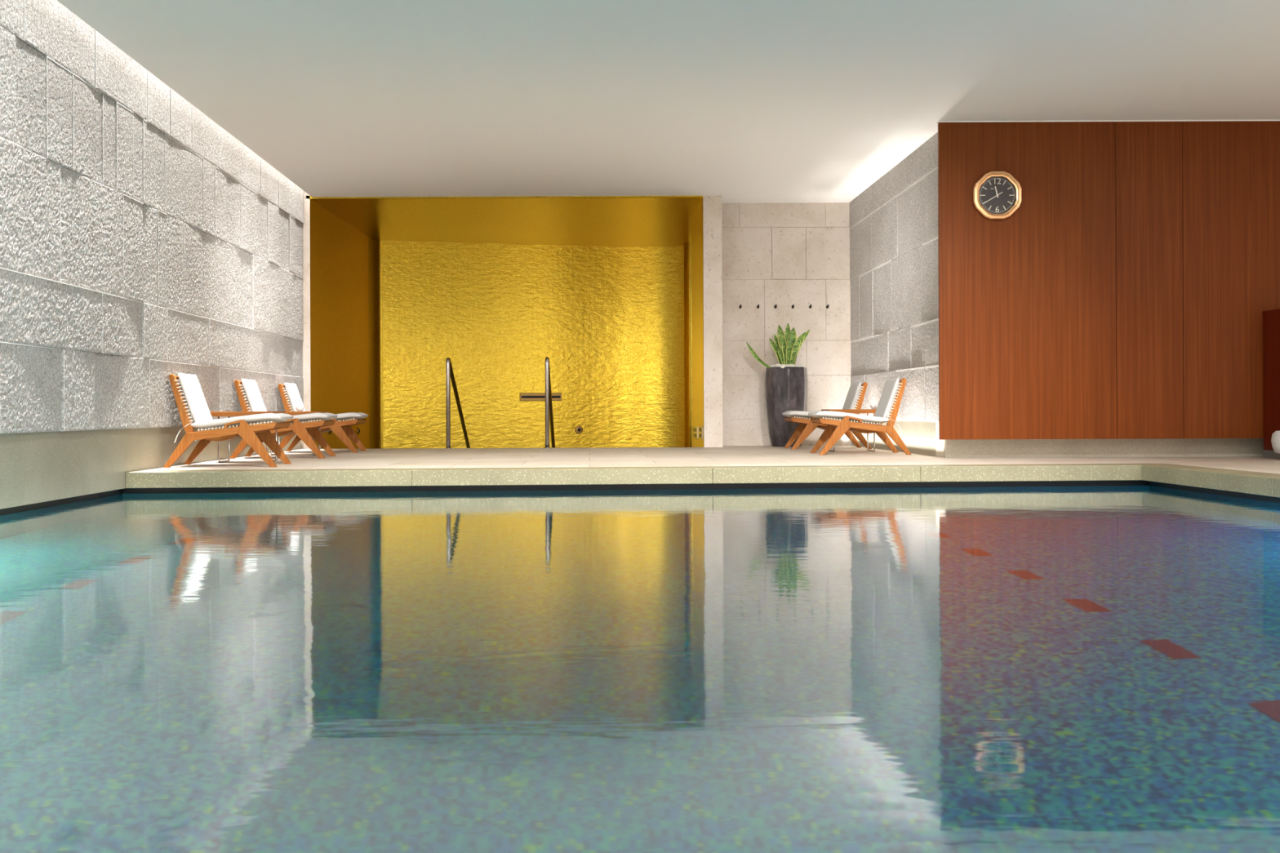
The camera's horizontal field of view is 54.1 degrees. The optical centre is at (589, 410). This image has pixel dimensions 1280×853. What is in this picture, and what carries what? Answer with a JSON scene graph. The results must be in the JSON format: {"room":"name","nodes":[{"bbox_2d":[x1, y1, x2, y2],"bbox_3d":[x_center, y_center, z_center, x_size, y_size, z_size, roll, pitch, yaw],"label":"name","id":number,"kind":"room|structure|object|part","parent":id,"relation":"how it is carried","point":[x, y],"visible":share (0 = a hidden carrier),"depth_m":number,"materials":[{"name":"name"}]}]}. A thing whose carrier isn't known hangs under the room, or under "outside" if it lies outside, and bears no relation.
{"room":"indoor swimming pool","nodes":[
{"label":"indoor swimming pool","id":0,"kind":"room"},
{"bbox_2d":[0,0,303,509],"bbox_3d":[-3.894,-1.314,4.633,0.402,3.880,23.265,0,0,0],"label":"wall","id":1,"kind":"structure","parent":0,"point":[143,242],"depth_m":9.77,"materials":[{"name":"stone"}]},
{"bbox_2d":[301,191,311,448],"bbox_3d":[-3.733,-1.219,16.270,0.223,3.627,0.060,0,0,0],"label":"trim","id":2,"kind":"structure","parent":1,"relation":"attached to","point":[306,225],"depth_m":16.24,"materials":[{"name":"stone"}]},
{"bbox_2d":[125,463,1279,497],"bbox_3d":[0.638,0.542,2.970,8.749,0.130,15.939,0,0,0],"label":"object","id":3,"kind":"structure","parent":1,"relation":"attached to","point":[1266,484],"depth_m":10.33,"materials":[{"name":"stone"}]},
{"bbox_2d":[310,199,368,448],"bbox_3d":[-3.553,-0.738,18.015,0.001,4.025,3.552,0,0,2],"label":"wall","id":4,"kind":"structure","parent":0,"point":[340,299],"depth_m":17.73,"materials":[{"name":"gold metal"}]},
{"bbox_2d":[368,236,383,448],"bbox_3d":[-3.438,-0.739,20.017,0.060,4.025,0.460,0,0,20],"label":"wall","id":5,"kind":"structure","parent":0,"point":[375,246],"depth_m":20.11,"materials":[{"name":"gold metal"}]},
{"bbox_2d":[382,240,684,448],"bbox_3d":[-0.778,-0.749,20.749,5.199,4.025,0.427,0,0,-7],"label":"wall","id":6,"kind":"structure","parent":0,"point":[608,322],"depth_m":20.80,"materials":[{"name":"hammered gold metal"}]},
{"bbox_2d":[520,392,561,400],"bbox_3d":[-0.808,-0.231,20.822,0.707,0.132,0.032,0,0,-14],"label":"spout","id":7,"kind":"object","parent":6,"relation":"attached to","point":[523,396],"visible":1,"depth_m":20.79,"materials":[{"name":"brown metal"}]},
{"bbox_2d":[574,425,582,434],"bbox_3d":[-0.173,0.319,20.977,0.139,0.139,0.032,0,0,-14],"label":"water jet","id":8,"kind":"object","parent":6,"relation":"attached to","point":[579,429],"visible":1,"depth_m":20.97,"materials":[{"name":"brown metal"}]},
{"bbox_2d":[57,0,1279,246],"bbox_3d":[2.468,-2.956,7.500,13.040,0.362,29.000,0,0,0],"label":"ceiling","id":9,"kind":"structure","parent":0,"point":[740,101],"depth_m":10.81,"materials":[{"name":"white paint"}]},
{"bbox_2d":[684,242,692,447],"bbox_3d":[1.705,-0.759,20.700,0.270,4.025,0.270,0,0,0],"label":"wall","id":10,"kind":"structure","parent":0,"point":[687,246],"depth_m":20.59,"materials":[{"name":"gold metal"}]},
{"bbox_2d":[691,197,703,447],"bbox_3d":[1.576,-0.759,18.425,0.137,4.025,4.372,0,0,4],"label":"wall","id":11,"kind":"structure","parent":0,"point":[697,319],"depth_m":17.07,"materials":[{"name":"gold metal"}]},
{"bbox_2d":[692,426,697,439],"bbox_3d":[1.476,0.304,17.500,0.018,0.170,0.760,0,0,0],"label":"control plate","id":12,"kind":"object","parent":11,"relation":"attached to","point":[695,429],"visible":1,"depth_m":17.37,"materials":[{"name":"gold metal"}]},
{"bbox_2d":[698,426,702,439],"bbox_3d":[1.476,0.289,16.620,0.018,0.170,0.460,0,0,0],"label":"control plate","id":13,"kind":"object","parent":11,"relation":"attached to","point":[700,428],"visible":1,"depth_m":16.48,"materials":[{"name":"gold metal"}]},
{"bbox_2d":[143,445,1279,474],"bbox_3d":[2.632,0.529,4.930,12.740,0.120,23.860,0,0,0],"label":"floor","id":14,"kind":"structure","parent":0,"point":[726,455],"depth_m":12.16,"materials":[{"name":"stone"}]},
{"bbox_2d":[163,373,293,467],"bbox_3d":[-3.212,0.080,11.203,1.001,0.825,0.678,0,0,-2],"label":"lounge chair","id":15,"kind":"object","parent":14,"relation":"on","point":[237,427],"visible":1,"depth_m":10.92,"materials":[{"name":"brown wood"}]},
{"bbox_3d":[-3.561,0.341,10.878,0.278,0.306,0.036,0,0,-2],"label":"leg","id":16,"kind":"part","parent":15,"relation":"part of","materials":[{"name":"brown wood"}]},
{"bbox_3d":[-3.555,-0.061,10.915,0.211,0.520,0.035,0,0,-2],"label":"post","id":17,"kind":"part","parent":15,"relation":"part of","materials":[{"name":"brown wood"}]},
{"bbox_2d":[177,373,213,422],"bbox_3d":[-3.522,-0.100,11.191,0.192,0.462,0.524,0,0,-2],"label":"cushion","id":18,"kind":"object","parent":15,"relation":"on","point":[190,385],"depth_m":11.00,"materials":[{"name":"grey fabric"}]},
{"bbox_3d":[-3.585,0.341,11.501,0.278,0.306,0.036,0,0,-2],"label":"leg","id":19,"kind":"part","parent":15,"relation":"part of","materials":[{"name":"brown wood"}]},
{"bbox_3d":[-3.115,0.179,10.895,0.777,0.154,0.032,0,0,-2],"label":"seat rail","id":20,"kind":"part","parent":15,"relation":"part of","materials":[{"name":"brown wood"}]},
{"bbox_3d":[-3.095,0.113,10.896,0.171,0.069,0.036,0,0,-2],"label":"handle","id":21,"kind":"part","parent":15,"relation":"part of","materials":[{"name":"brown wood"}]},
{"bbox_2d":[190,413,293,428],"bbox_3d":[-3.099,0.092,11.208,0.776,0.143,0.588,0,0,-2],"label":"seat cushion","id":22,"kind":"object","parent":15,"relation":"on","point":[202,420],"depth_m":10.93,"materials":[{"name":"grey fabric"}]},
{"bbox_3d":[-2.889,0.285,10.903,0.332,0.413,0.036,0,0,-2],"label":"leg","id":23,"kind":"part","parent":15,"relation":"part of","materials":[{"name":"brown wood"}]},
{"bbox_3d":[-2.913,0.285,11.527,0.332,0.413,0.036,0,0,-2],"label":"leg","id":24,"kind":"part","parent":15,"relation":"part of","materials":[{"name":"brown wood"}]},
{"bbox_3d":[-3.139,0.179,11.518,0.777,0.154,0.032,0,0,-2],"label":"seat rail","id":25,"kind":"part","parent":15,"relation":"part of","materials":[{"name":"brown wood"}]},
{"bbox_2d":[209,411,284,462],"bbox_3d":[-3.279,0.251,12.020,0.600,0.485,0.500,0,0,0],"label":"side table","id":26,"kind":"object","parent":14,"relation":"on","point":[228,414],"visible":0.67,"depth_m":11.77,"materials":[{"name":"brown wood"}]},
{"bbox_3d":[-3.509,0.275,12.020,0.016,0.439,0.356,0,0,0],"label":"leg","id":27,"kind":"part","parent":26,"relation":"part of","materials":[{"name":"silver metal"}]},
{"bbox_3d":[-3.049,0.273,12.020,0.016,0.439,0.356,0,0,0],"label":"leg","id":28,"kind":"part","parent":26,"relation":"part of","materials":[{"name":"silver metal"}]},
{"bbox_2d":[230,378,337,458],"bbox_3d":[-3.212,0.080,13.210,1.001,0.825,0.678,0,0,-1],"label":"lounge chair","id":29,"kind":"object","parent":14,"relation":"on","point":[308,428],"visible":0.71,"depth_m":12.94,"materials":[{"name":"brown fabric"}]},
{"bbox_3d":[-3.566,0.341,12.890,0.278,0.306,0.036,0,0,-1],"label":"leg","id":30,"kind":"part","parent":29,"relation":"part of","materials":[{"name":"brown wood"}]},
{"bbox_3d":[-3.560,-0.061,12.927,0.211,0.520,0.035,0,0,-1],"label":"post","id":31,"kind":"part","parent":29,"relation":"part of","materials":[{"name":"brown wood"}]},
{"bbox_3d":[-3.579,0.341,13.514,0.278,0.306,0.036,0,0,-1],"label":"leg","id":32,"kind":"part","parent":29,"relation":"part of","materials":[{"name":"brown wood"}]},
{"bbox_2d":[241,378,266,411],"bbox_3d":[-3.522,-0.100,13.204,0.192,0.462,0.524,0,0,-1],"label":"cushion","id":33,"kind":"object","parent":29,"relation":"on","point":[251,388],"depth_m":13.03,"materials":[{"name":"grey fabric"}]},
{"bbox_2d":[254,412,337,423],"bbox_3d":[-3.099,0.092,13.212,0.776,0.143,0.588,0,0,-1],"label":"seat cushion","id":34,"kind":"object","parent":29,"relation":"on","point":[311,418],"depth_m":12.93,"materials":[{"name":"grey fabric"}]},
{"bbox_3d":[-3.120,0.179,12.900,0.777,0.154,0.032,0,0,-1],"label":"seat rail","id":35,"kind":"part","parent":29,"relation":"part of","materials":[{"name":"brown wood"}]},
{"bbox_3d":[-2.894,0.285,12.905,0.332,0.413,0.036,0,0,-1],"label":"leg","id":36,"kind":"part","parent":29,"relation":"part of","materials":[{"name":"brown wood"}]},
{"bbox_3d":[-2.907,0.285,13.528,0.332,0.413,0.036,0,0,-1],"label":"leg","id":37,"kind":"part","parent":29,"relation":"part of","materials":[{"name":"brown wood"}]},
{"bbox_3d":[-3.133,0.179,13.524,0.777,0.154,0.032,0,0,-1],"label":"seat rail","id":38,"kind":"part","parent":29,"relation":"part of","materials":[{"name":"brown wood"}]},
{"bbox_2d":[271,411,327,455],"bbox_3d":[-3.279,0.251,13.980,0.600,0.485,0.500,0,0,0],"label":"side table","id":39,"kind":"object","parent":14,"relation":"on","point":[291,413],"visible":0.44,"depth_m":13.73,"materials":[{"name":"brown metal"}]},
{"bbox_3d":[-3.509,0.275,13.980,0.016,0.439,0.356,0,0,0],"label":"leg","id":40,"kind":"part","parent":39,"relation":"part of","materials":[{"name":"silver metal"}]},
{"bbox_2d":[295,406,304,411],"bbox_3d":[-3.220,-0.020,13.920,0.094,0.054,0.094,0,0,0],"label":"bowl","id":41,"kind":"object","parent":39,"relation":"on","point":[298,408],"visible":1,"depth_m":13.88,"materials":[{"name":"white ceramic"}]},
{"bbox_2d":[278,382,368,453],"bbox_3d":[-3.192,0.080,14.957,1.001,0.825,0.678,0,0,-1],"label":"lounge chair","id":42,"kind":"object","parent":14,"relation":"on","point":[342,428],"visible":0.55,"depth_m":14.69,"materials":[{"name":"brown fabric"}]},
{"bbox_3d":[-3.542,-0.061,14.676,0.211,0.520,0.035,0,0,-1],"label":"post","id":43,"kind":"part","parent":42,"relation":"part of","materials":[{"name":"brown wood"}]},
{"bbox_3d":[-3.548,0.341,14.640,0.278,0.306,0.036,0,0,-1],"label":"leg","id":44,"kind":"part","parent":42,"relation":"part of","materials":[{"name":"brown wood"}]},
{"bbox_3d":[-3.557,0.341,15.264,0.278,0.306,0.036,0,0,-1],"label":"leg","id":45,"kind":"part","parent":42,"relation":"part of","materials":[{"name":"brown wood"}]},
{"bbox_2d":[284,382,306,411],"bbox_3d":[-3.502,-0.100,14.952,0.192,0.462,0.524,0,0,-1],"label":"cushion","id":46,"kind":"object","parent":42,"relation":"on","point":[291,389],"depth_m":14.74,"materials":[{"name":"grey fabric"}]},
{"bbox_2d":[303,412,368,422],"bbox_3d":[-3.079,0.092,14.958,0.776,0.143,0.588,0,0,-1],"label":"seat cushion","id":47,"kind":"object","parent":42,"relation":"on","point":[342,417],"depth_m":14.68,"materials":[{"name":"grey fabric"}]},
{"bbox_3d":[-3.102,0.179,14.646,0.777,0.154,0.032,0,0,-1],"label":"seat rail","id":48,"kind":"part","parent":42,"relation":"part of","materials":[{"name":"brown wood"}]},
{"bbox_3d":[-2.876,0.285,14.649,0.332,0.413,0.036,0,0,-1],"label":"leg","id":49,"kind":"part","parent":42,"relation":"part of","materials":[{"name":"brown wood"}]},
{"bbox_3d":[-2.885,0.285,15.273,0.332,0.413,0.036,0,0,-1],"label":"leg","id":50,"kind":"part","parent":42,"relation":"part of","materials":[{"name":"brown wood"}]},
{"bbox_3d":[-3.111,0.179,15.270,0.777,0.154,0.032,0,0,-1],"label":"seat rail","id":51,"kind":"part","parent":42,"relation":"part of","materials":[{"name":"brown wood"}]},
{"bbox_2d":[444,357,470,448],"bbox_3d":[-1.816,0.122,17.683,0.100,1.615,3.267,0,0,0],"label":"handrail","id":52,"kind":"object","parent":14,"relation":"on","point":[449,370],"visible":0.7,"depth_m":16.09,"materials":[{"name":"silver metal"}]},
{"bbox_2d":[543,357,555,448],"bbox_3d":[-0.542,0.117,17.683,0.100,1.615,3.267,0,0,0],"label":"handrail","id":53,"kind":"object","parent":14,"relation":"on","point":[548,405],"visible":0.73,"depth_m":16.08,"materials":[{"name":"silver metal"}]},
{"bbox_2d":[746,323,809,446],"bbox_3d":[2.511,-0.340,16.492,0.731,1.620,0.546,0,0,34],"label":"potted snake plant","id":54,"kind":"object","parent":14,"relation":"on","point":[786,383],"visible":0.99,"depth_m":16.27,"materials":[{"name":"green plant"}]},
{"bbox_3d":[2.590,-0.050,16.440,0.514,1.040,0.514,0,0,-22],"label":"planter","id":55,"kind":"part","parent":54,"relation":"part of","materials":[{"name":"grey ceramic"}]},
{"bbox_2d":[782,381,871,449],"bbox_3d":[2.932,0.056,15.518,1.001,0.825,0.678,0,0,1],"label":"lounge chair","id":56,"kind":"object","parent":14,"relation":"on","point":[805,428],"visible":0.53,"depth_m":15.25,"materials":[{"name":"brown wood"}]},
{"bbox_3d":[2.628,0.263,15.836,0.332,0.413,0.036,0,0,1],"label":"leg","id":57,"kind":"part","parent":56,"relation":"part of","materials":[{"name":"brown wood"}]},
{"bbox_3d":[2.617,0.263,15.212,0.332,0.413,0.036,0,0,1],"label":"leg","id":58,"kind":"part","parent":56,"relation":"part of","materials":[{"name":"brown wood"}]},
{"bbox_3d":[2.842,0.156,15.208,0.777,0.154,0.032,0,0,1],"label":"seat rail","id":59,"kind":"part","parent":56,"relation":"part of","materials":[{"name":"brown wood"}]},
{"bbox_2d":[782,410,839,419],"bbox_3d":[2.820,0.068,15.520,0.776,0.143,0.588,0,0,1],"label":"seat cushion","id":60,"kind":"object","parent":56,"relation":"on","point":[792,415],"depth_m":15.25,"materials":[{"name":"grey fabric"}]},
{"bbox_2d":[842,381,861,408],"bbox_3d":[3.241,-0.127,15.513,0.192,0.462,0.524,0,0,1],"label":"cushion","id":61,"kind":"object","parent":56,"relation":"on","point":[852,394],"depth_m":15.31,"materials":[{"name":"grey fabric"}]},
{"bbox_3d":[3.301,0.314,15.824,0.278,0.306,0.036,0,0,1],"label":"leg","id":62,"kind":"part","parent":56,"relation":"part of","materials":[{"name":"brown wood"}]},
{"bbox_3d":[3.280,-0.088,15.237,0.211,0.520,0.035,0,0,1],"label":"post","id":63,"kind":"part","parent":56,"relation":"part of","materials":[{"name":"brown wood"}]},
{"bbox_3d":[3.290,0.314,15.200,0.278,0.306,0.036,0,0,1],"label":"leg","id":64,"kind":"part","parent":56,"relation":"part of","materials":[{"name":"brown wood"}]},
{"bbox_2d":[821,408,876,451],"bbox_3d":[3.021,0.225,14.450,0.600,0.485,0.500,0,0,0],"label":"side table","id":65,"kind":"object","parent":14,"relation":"on","point":[846,411],"visible":0.69,"depth_m":14.20,"materials":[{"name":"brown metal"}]},
{"bbox_3d":[3.251,0.247,14.450,0.016,0.439,0.356,0,0,0],"label":"leg","id":66,"kind":"part","parent":65,"relation":"part of","materials":[{"name":"silver metal"}]},
{"bbox_2d":[870,404,878,408],"bbox_3d":[3.280,-0.046,14.420,0.094,0.054,0.094,0,0,0],"label":"bowl","id":67,"kind":"object","parent":65,"relation":"on","point":[872,406],"visible":0.91,"depth_m":14.38,"materials":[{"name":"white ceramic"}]},
{"bbox_2d":[808,377,911,454],"bbox_3d":[2.922,0.056,13.602,1.001,0.825,0.678,0,0,2],"label":"lounge chair","id":68,"kind":"object","parent":14,"relation":"on","point":[836,428],"visible":1,"depth_m":13.32,"materials":[{"name":"brown wood"}]},
{"bbox_3d":[2.846,0.156,13.917,0.777,0.154,0.032,0,0,2],"label":"seat rail","id":69,"kind":"part","parent":68,"relation":"part of","materials":[{"name":"brown wood"}]},
{"bbox_3d":[2.621,0.263,13.922,0.332,0.413,0.036,0,0,1],"label":"leg","id":70,"kind":"part","parent":68,"relation":"part of","materials":[{"name":"brown wood"}]},
{"bbox_3d":[2.604,0.263,13.299,0.332,0.413,0.036,0,0,1],"label":"leg","id":71,"kind":"part","parent":68,"relation":"part of","materials":[{"name":"brown wood"}]},
{"bbox_2d":[808,410,889,423],"bbox_3d":[2.810,0.068,13.605,0.776,0.143,0.588,0,0,2],"label":"seat cushion","id":72,"kind":"object","parent":68,"relation":"on","point":[822,416],"depth_m":13.32,"materials":[{"name":"grey fabric"}]},
{"bbox_3d":[2.809,0.089,13.293,0.171,0.069,0.036,0,0,1],"label":"handle","id":73,"kind":"part","parent":68,"relation":"part of","materials":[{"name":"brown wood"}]},
{"bbox_3d":[2.830,0.156,13.293,0.777,0.154,0.032,0,0,2],"label":"seat rail","id":74,"kind":"part","parent":68,"relation":"part of","materials":[{"name":"brown wood"}]},
{"bbox_2d":[874,377,899,417],"bbox_3d":[3.231,-0.127,13.594,0.192,0.462,0.524,0,0,2],"label":"cushion","id":75,"kind":"object","parent":68,"relation":"on","point":[887,396],"depth_m":13.37,"materials":[{"name":"grey fabric"}]},
{"bbox_3d":[3.293,0.314,13.905,0.278,0.306,0.036,0,0,2],"label":"leg","id":76,"kind":"part","parent":68,"relation":"part of","materials":[{"name":"brown wood"}]},
{"bbox_3d":[3.268,-0.088,13.318,0.211,0.520,0.035,0,0,2],"label":"post","id":77,"kind":"part","parent":68,"relation":"part of","materials":[{"name":"brown wood"}]},
{"bbox_3d":[3.277,0.314,13.281,0.278,0.306,0.036,0,0,2],"label":"leg","id":78,"kind":"part","parent":68,"relation":"part of","materials":[{"name":"brown wood"}]},
{"bbox_2d":[1262,308,1279,458],"bbox_3d":[7.112,-0.257,11.944,1.200,1.417,0.310,0,0,0],"label":"storage cabinet","id":79,"kind":"object","parent":14,"relation":"on","point":[1271,318],"visible":1,"depth_m":11.96,"materials":[{"name":"brown wood"}]},
{"bbox_2d":[1271,431,1279,453],"bbox_3d":[6.501,0.317,11.500,0.420,0.275,0.420,0,0,0],"label":"stool","id":80,"kind":"object","parent":14,"relation":"on","point":[1275,440],"visible":1,"depth_m":11.49,"materials":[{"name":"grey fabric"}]},
{"bbox_2d":[702,195,723,447],"bbox_3d":[1.603,-1.144,16.575,0.244,3.336,0.670,0,0,0],"label":"wall pier","id":81,"kind":"object","parent":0,"point":[712,204],"visible":0.87,"depth_m":16.24,"materials":[{"name":"stone"}]},
{"bbox_2d":[721,202,852,445],"bbox_3d":[2.660,-1.164,17.000,2.330,3.467,0.320,0,0,0],"label":"wall","id":82,"kind":"structure","parent":0,"point":[784,255],"depth_m":16.84,"materials":[{"name":"stone"}]},
{"bbox_2d":[848,132,938,456],"bbox_3d":[3.687,-1.360,14.640,0.374,3.850,4.440,0,0,0],"label":"wall","id":83,"kind":"structure","parent":0,"point":[894,255],"depth_m":14.09,"materials":[{"name":"stone"}]},
{"bbox_2d":[935,422,1263,457],"bbox_3d":[6.260,-1.129,12.578,5.472,3.367,0.345,0,0,0],"label":"wall","id":84,"kind":"structure","parent":0,"point":[1162,447],"depth_m":12.40,"materials":[{"name":"paint"}]},
{"bbox_2d":[937,120,1279,439],"bbox_3d":[6.189,-1.266,12.255,5.612,3.068,0.310,0,0,0],"label":"wall","id":85,"kind":"structure","parent":0,"point":[1126,292],"depth_m":12.10,"materials":[{"name":"brown wood"}]},
{"bbox_2d":[972,170,1022,219],"bbox_3d":[3.932,-2.078,12.070,0.467,0.467,0.058,0,0,0],"label":"wall clock","id":86,"kind":"object","parent":85,"relation":"attached to","point":[997,194],"visible":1,"depth_m":12.07,"materials":[{"name":"gold metal"}]},
{"bbox_2d":[936,120,1279,123],"bbox_3d":[6.181,-2.811,12.129,5.616,0.022,0.063,0,0,0],"label":"trim","id":87,"kind":"structure","parent":85,"relation":"attached to","point":[1080,120],"depth_m":12.10,"materials":[{"name":"white paint"}]},
{"bbox_3d":[0.503,1.323,2.860,8.585,1.690,15.720,0,0,0],"label":"basin","id":88,"kind":"object","parent":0,"visible":0},
{"bbox_2d":[0,480,1279,515],"bbox_3d":[0.478,0.642,2.910,8.830,0.072,15.820,0,0,0],"label":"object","id":89,"kind":"structure","parent":88,"relation":"attached to","point":[1039,483],"depth_m":10.38,"materials":[{"name":"black"}]},
{"bbox_2d":[0,485,1279,852],"bbox_3d":[0.500,0.658,2.860,8.585,0.001,15.720,0,0,0],"label":"pool water","id":90,"kind":"object","parent":88,"relation":"in","point":[1082,668],"visible":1,"depth_m":3.09,"materials":[{"name":"blue liquid"}]}
]}

